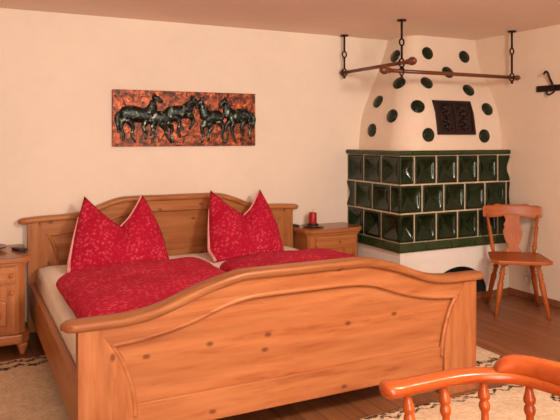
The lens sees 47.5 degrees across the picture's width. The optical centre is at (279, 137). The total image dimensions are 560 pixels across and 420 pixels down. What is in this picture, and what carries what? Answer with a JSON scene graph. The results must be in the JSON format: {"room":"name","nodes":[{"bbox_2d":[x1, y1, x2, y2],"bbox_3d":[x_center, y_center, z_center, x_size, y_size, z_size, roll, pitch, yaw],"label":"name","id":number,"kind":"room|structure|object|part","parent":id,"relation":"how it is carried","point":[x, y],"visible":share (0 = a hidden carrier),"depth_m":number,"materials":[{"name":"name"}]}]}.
{"room":"traditional dwelling","nodes":[
{"label":"traditional dwelling","id":0,"kind":"room"},
{"bbox_2d":[0,8,387,321],"bbox_3d":[-1.339,0.222,4.585,6.701,2.176,0.100,0,0,-27],"label":"wall","id":1,"kind":"structure","parent":0,"point":[59,72],"depth_m":4.77,"materials":[{"name":"paint"}]},
{"bbox_2d":[112,89,255,146],"bbox_3d":[-0.695,-0.140,4.813,1.126,0.412,0.065,0,0,-27],"label":"picture","id":2,"kind":"object","parent":1,"relation":"attached to","point":[139,117],"visible":1,"depth_m":4.79,"materials":[{"name":"orange metal"}]},
{"bbox_2d":[0,0,559,39],"bbox_3d":[0.080,-0.906,1.744,6.701,0.080,6.450,0,0,-27],"label":"ceiling","id":3,"kind":"structure","parent":0,"point":[369,19],"depth_m":4.49,"materials":[{"name":"paint"}]},
{"bbox_2d":[340,34,347,78],"bbox_3d":[0.545,-0.682,5.386,0.068,0.368,0.068,0,0,-27],"label":"hanger","id":4,"kind":"object","parent":3,"relation":"hanging from","point":[343,35],"visible":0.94,"depth_m":5.38,"materials":[{"name":"black metal"}]},
{"bbox_3d":[0.545,-0.720,5.386,0.051,0.272,0.017,0,0,-27],"label":"rod stem","id":5,"kind":"part","parent":4,"relation":"part of","materials":[{"name":"metal"}]},
{"bbox_2d":[340,57,416,74],"bbox_3d":[0.743,-0.548,4.987,0.064,0.062,1.010,0,0,-27],"label":"rod","id":6,"kind":"object","parent":4,"relation":"hanging from","point":[412,61],"visible":0.98,"depth_m":4.86,"materials":[{"name":"brown wood"}]},
{"bbox_2d":[397,19,405,77],"bbox_3d":[0.895,-0.651,4.683,0.068,0.429,0.068,0,0,-27],"label":"hanger","id":7,"kind":"object","parent":3,"relation":"hanging from","point":[398,20],"visible":0.95,"depth_m":4.68,"materials":[{"name":"black metal"}]},
{"bbox_3d":[0.895,-0.720,4.683,0.051,0.272,0.017,0,0,-27],"label":"rod stem","id":8,"kind":"part","parent":7,"relation":"part of","materials":[{"name":"metal"}]},
{"bbox_2d":[379,66,520,79],"bbox_3d":[1.343,-0.487,4.907,1.397,0.062,0.064,0,0,-27],"label":"rod","id":9,"kind":"object","parent":7,"relation":"hanging from","point":[384,70],"visible":0.96,"depth_m":4.85,"materials":[{"name":"brown wood"}]},
{"bbox_2d":[507,30,515,83],"bbox_3d":[1.886,-0.651,5.178,0.068,0.429,0.068,0,0,-27],"label":"hanger","id":10,"kind":"object","parent":3,"relation":"hanging from","point":[510,31],"visible":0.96,"depth_m":5.17,"materials":[{"name":"black metal"}]},
{"bbox_3d":[1.886,-0.690,5.178,0.051,0.333,0.017,0,0,-27],"label":"rod stem","id":11,"kind":"part","parent":10,"relation":"part of","materials":[{"name":"metal"}]},
{"bbox_2d":[0,294,559,419],"bbox_3d":[0.080,1.350,1.744,6.701,0.080,6.450,0,0,-27],"label":"floor","id":12,"kind":"structure","parent":0,"point":[521,327],"depth_m":3.91,"materials":[{"name":"laminate"}]},
{"bbox_2d":[0,244,29,353],"bbox_3d":[-1.881,1.015,3.943,0.588,0.590,0.548,0,0,-27],"label":"nightstand","id":13,"kind":"object","parent":12,"relation":"on","point":[13,328],"visible":0.98,"depth_m":3.81,"materials":[{"name":"brown wood"}]},
{"bbox_3d":[-1.770,1.032,3.722,0.318,0.186,0.013,0,0,-27],"label":"door panel","id":14,"kind":"part","parent":13,"relation":"part of","materials":[{"name":"brown wood"}]},
{"bbox_3d":[-1.774,0.827,3.730,0.418,0.097,0.018,0,0,-27],"label":"drawer","id":15,"kind":"part","parent":13,"relation":"part of","materials":[{"name":"brown wood"}]},
{"bbox_3d":[-1.775,1.030,3.732,0.418,0.281,0.014,0,0,-27],"label":"door","id":16,"kind":"part","parent":13,"relation":"part of","materials":[{"name":"brown wood"}]},
{"bbox_3d":[-1.887,0.762,3.955,0.556,0.016,0.521,0,0,-27],"label":"molding","id":17,"kind":"part","parent":13,"relation":"part of","materials":[{"name":"brown wood"}]},
{"bbox_3d":[-1.883,0.722,3.949,0.564,0.004,0.515,0,0,-27],"label":"glass plate","id":18,"kind":"part","parent":13,"relation":"part of","materials":[{"name":"clear glass"}]},
{"bbox_2d":[12,246,26,251],"bbox_3d":[-1.657,0.710,4.046,0.120,0.020,0.048,0,0,43],"label":"remote control","id":19,"kind":"object","parent":13,"relation":"on","point":[19,249],"visible":1,"depth_m":4.02,"materials":[{"name":"black plastic"}]},
{"bbox_2d":[0,355,69,419],"bbox_3d":[-1.524,1.301,2.941,1.146,0.017,1.473,0,0,-27],"label":"rug","id":20,"kind":"object","parent":12,"relation":"on","point":[29,390],"visible":0.79,"depth_m":3.24,"materials":[{"name":"fabric"}]},
{"bbox_2d":[18,193,483,419],"bbox_3d":[-0.344,0.867,3.813,2.125,0.887,2.146,0,0,-27],"label":"double bed","id":21,"kind":"object","parent":12,"relation":"on","point":[250,339],"visible":0.76,"depth_m":2.88,"materials":[{"name":"brown wood"}]},
{"bbox_3d":[-1.604,0.938,4.334,0.213,0.744,0.052,0,0,-27],"label":"post","id":22,"kind":"part","parent":21,"relation":"part of","materials":[{"name":"brown wood"}]},
{"bbox_3d":[-1.220,1.073,3.377,0.033,0.197,2.007,0,0,-27],"label":"rail","id":23,"kind":"part","parent":21,"relation":"part of","materials":[{"name":"brown wood"}]},
{"bbox_3d":[-0.685,1.021,2.493,0.213,0.578,0.052,0,0,-27],"label":"post","id":24,"kind":"part","parent":21,"relation":"part of","materials":[{"name":"brown wood"}]},
{"bbox_3d":[-0.808,0.828,4.744,1.996,0.749,0.023,0,0,-27],"label":"panel","id":25,"kind":"part","parent":21,"relation":"part of","materials":[{"name":"brown wood"}]},
{"bbox_3d":[-0.800,0.558,4.728,1.850,0.210,0.026,0,0,-27],"label":"rail","id":26,"kind":"part","parent":21,"relation":"part of","materials":[{"name":"brown wood"}]},
{"bbox_3d":[-0.798,0.817,4.723,1.761,0.586,0.023,0,0,-27],"label":"molding","id":27,"kind":"part","parent":21,"relation":"part of","materials":[{"name":"brown wood"}]},
{"bbox_2d":[36,246,297,365],"bbox_3d":[-0.344,0.976,3.813,1.914,0.235,1.994,0,0,-27],"label":"mattress","id":28,"kind":"object","parent":21,"relation":"on","point":[57,307],"visible":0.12,"depth_m":3.66,"materials":[{"name":"white fabric"}]},
{"bbox_2d":[66,195,168,272],"bbox_3d":[-1.090,0.625,4.247,0.686,0.455,0.312,0,0,-27],"label":"pillow","id":29,"kind":"object","parent":28,"relation":"on","point":[97,241],"visible":0.94,"depth_m":4.19,"materials":[{"name":"red fabric"}]},
{"bbox_2d":[56,257,225,317],"bbox_3d":[-0.639,0.790,3.338,0.927,0.130,1.304,0,0,-27],"label":"duvet","id":30,"kind":"object","parent":28,"relation":"on","point":[123,287],"visible":0.61,"depth_m":3.23,"materials":[{"name":"red fabric"}]},
{"bbox_2d":[207,190,283,261],"bbox_3d":[-0.265,0.622,4.631,0.606,0.462,0.370,0,0,-27],"label":"pillow","id":31,"kind":"object","parent":28,"relation":"on","point":[231,234],"visible":0.98,"depth_m":4.59,"materials":[{"name":"red fabric"}]},
{"bbox_2d":[220,248,358,271],"bbox_3d":[0.224,0.790,3.715,0.883,0.129,1.208,0,0,-27],"label":"duvet","id":32,"kind":"object","parent":28,"relation":"on","point":[313,254],"visible":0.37,"depth_m":3.90,"materials":[{"name":"red fabric"}]},
{"bbox_3d":[0.119,0.707,2.887,1.850,0.212,0.026,0,0,-27],"label":"rail","id":33,"kind":"part","parent":21,"relation":"part of","materials":[{"name":"brown wood"}]},
{"bbox_3d":[0.121,0.892,2.883,1.762,0.436,0.023,0,0,-27],"label":"molding","id":34,"kind":"part","parent":21,"relation":"part of","materials":[{"name":"brown wood"}]},
{"bbox_3d":[0.111,0.895,2.904,1.996,0.589,0.023,0,0,-27],"label":"panel","id":35,"kind":"part","parent":21,"relation":"part of","materials":[{"name":"brown wood"}]},
{"bbox_3d":[-0.002,0.938,5.134,0.213,0.744,0.052,0,0,-27],"label":"post","id":36,"kind":"part","parent":21,"relation":"part of","materials":[{"name":"brown wood"}]},
{"bbox_3d":[0.917,1.021,3.293,0.213,0.578,0.052,0,0,-27],"label":"post","id":37,"kind":"part","parent":21,"relation":"part of","materials":[{"name":"brown wood"}]},
{"bbox_2d":[293,222,361,255],"bbox_3d":[0.387,1.018,5.197,0.535,0.585,0.331,0,0,-27],"label":"nightstand","id":38,"kind":"object","parent":12,"relation":"on","point":[339,236],"visible":0.32,"depth_m":5.09,"materials":[{"name":"brown wood"}]},
{"bbox_2d":[302,224,323,226],"bbox_3d":[0.269,0.718,5.170,0.184,0.015,0.184,0,0,-27],"label":"dish","id":39,"kind":"object","parent":38,"relation":"on","point":[305,225],"visible":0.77,"depth_m":5.14,"materials":[{"name":"brown ceramic"}]},
{"bbox_2d":[307,212,317,225],"bbox_3d":[0.266,0.649,5.168,0.090,0.136,0.090,0,0,-27],"label":"candle","id":40,"kind":"object","parent":39,"relation":"on","point":[312,215],"visible":0.98,"depth_m":5.14,"materials":[{"name":"red wax"}]},
{"bbox_3d":[0.381,0.767,5.209,0.503,0.016,0.304,0,0,-27],"label":"molding","id":41,"kind":"part","parent":38,"relation":"part of","materials":[{"name":"brown wood"}]},
{"bbox_3d":[0.384,0.727,5.202,0.511,0.004,0.298,0,0,-27],"label":"glass plate","id":42,"kind":"part","parent":38,"relation":"part of","materials":[{"name":"clear glass"}]},
{"bbox_3d":[0.445,0.832,5.081,0.365,0.097,0.018,0,0,-27],"label":"drawer","id":43,"kind":"part","parent":38,"relation":"part of","materials":[{"name":"brown wood"}]},
{"bbox_3d":[0.444,1.032,5.083,0.365,0.276,0.014,0,0,-27],"label":"door","id":44,"kind":"part","parent":38,"relation":"part of","materials":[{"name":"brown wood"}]},
{"bbox_2d":[346,36,510,298],"bbox_3d":[1.246,0.222,5.396,1.151,2.176,0.757,0,0,-27],"label":"stove","id":45,"kind":"object","parent":12,"relation":"on","point":[427,162],"visible":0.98,"depth_m":5.17,"materials":[{"name":"white paint"}]},
{"bbox_2d":[358,36,502,150],"bbox_3d":[1.250,-0.381,5.407,1.135,0.970,0.741,0,0,-27],"label":"hood","id":46,"kind":"object","parent":45,"relation":"attached to","point":[412,112],"depth_m":5.31,"materials":[{"name":"paint"}]},
{"bbox_3d":[1.420,-0.162,5.231,0.391,0.280,0.102,0,0,-27],"label":"vent door","id":47,"kind":"part","parent":45,"relation":"part of","materials":[{"name":"metal"}]},
{"bbox_3d":[1.429,-0.162,5.213,0.391,0.280,0.082,0,0,-27],"label":"door frame","id":48,"kind":"part","parent":45,"relation":"part of","materials":[{"name":"metal"}]},
{"bbox_2d":[357,384,559,419],"bbox_3d":[0.897,1.302,2.738,2.056,0.017,0.866,0,0,-27],"label":"rug","id":49,"kind":"object","parent":12,"relation":"on","point":[506,402],"visible":0.61,"depth_m":3.04,"materials":[{"name":"fabric"}]},
{"bbox_2d":[379,354,559,419],"bbox_3d":[0.557,0.939,1.418,0.496,0.748,0.617,0,0,-27],"label":"chair","id":50,"kind":"object","parent":12,"relation":"on","point":[541,374],"visible":1,"depth_m":1.64,"materials":[{"name":"brown wood"}]},
{"bbox_2d":[476,346,501,366],"bbox_3d":[0.677,1.301,4.128,0.866,0.017,1.585,0,0,-27],"label":"rug","id":51,"kind":"object","parent":12,"relation":"on","point":[484,358],"visible":0.05,"depth_m":3.74,"materials":[{"name":"fabric"}]},
{"bbox_2d":[483,203,552,319],"bbox_3d":[1.790,0.920,4.816,0.444,0.787,0.490,0,0,10],"label":"dining chair","id":52,"kind":"object","parent":12,"relation":"on","point":[512,231],"visible":1,"depth_m":4.94,"materials":[{"name":"brown wood"}]},
{"bbox_3d":[1.661,1.116,4.975,0.046,0.394,0.132,0,0,-33],"label":"leg","id":53,"kind":"part","parent":52,"relation":"part of","materials":[{"name":"brown wood"}]},
{"bbox_3d":[1.607,1.116,4.658,0.122,0.393,0.046,0,0,-33],"label":"leg","id":54,"kind":"part","parent":52,"relation":"part of","materials":[{"name":"brown wood"}]},
{"bbox_3d":[1.829,0.579,5.024,0.444,0.106,0.066,0,0,10],"label":"crest rail","id":55,"kind":"part","parent":52,"relation":"part of","materials":[{"name":"brown wood"}]},
{"bbox_3d":[1.783,0.906,4.774,0.430,0.026,0.405,0,0,10],"label":"seat","id":56,"kind":"part","parent":52,"relation":"part of","materials":[{"name":"brown wood"}]},
{"bbox_3d":[1.968,1.116,4.919,0.132,0.394,0.046,0,0,-36],"label":"leg","id":57,"kind":"part","parent":52,"relation":"part of","materials":[{"name":"brown wood"}]},
{"bbox_3d":[1.905,1.116,4.603,0.046,0.393,0.122,0,0,-36],"label":"leg","id":58,"kind":"part","parent":52,"relation":"part of","materials":[{"name":"brown wood"}]},
{"bbox_2d":[475,24,559,300],"bbox_3d":[3.033,0.222,3.219,0.100,2.176,6.250,0,0,-27],"label":"wall","id":59,"kind":"structure","parent":0,"point":[529,119],"depth_m":5.13,"materials":[{"name":"paint"}]},
{"bbox_2d":[524,272,531,282],"bbox_3d":[2.003,1.135,5.152,0.013,0.080,0.080,0,0,-27],"label":"wall socket","id":60,"kind":"object","parent":59,"relation":"attached to","point":[527,276],"visible":0.94,"depth_m":5.15,"materials":[{"name":"beige plastic"}]},
{"bbox_2d":[507,287,559,308],"bbox_3d":[3.144,1.282,2.868,0.014,0.055,5.522,0,0,-27],"label":"baseboard","id":61,"kind":"structure","parent":59,"relation":"attached to","point":[512,291],"depth_m":5.12,"materials":[{"name":"brown wood"}]},
{"bbox_2d":[536,71,559,95],"bbox_3d":[2.176,-0.419,4.699,0.106,0.192,0.765,0,0,-27],"label":"hook rail","id":62,"kind":"object","parent":59,"relation":"attached to","point":[552,87],"visible":1,"depth_m":4.91,"materials":[{"name":"metal"}]}
]}

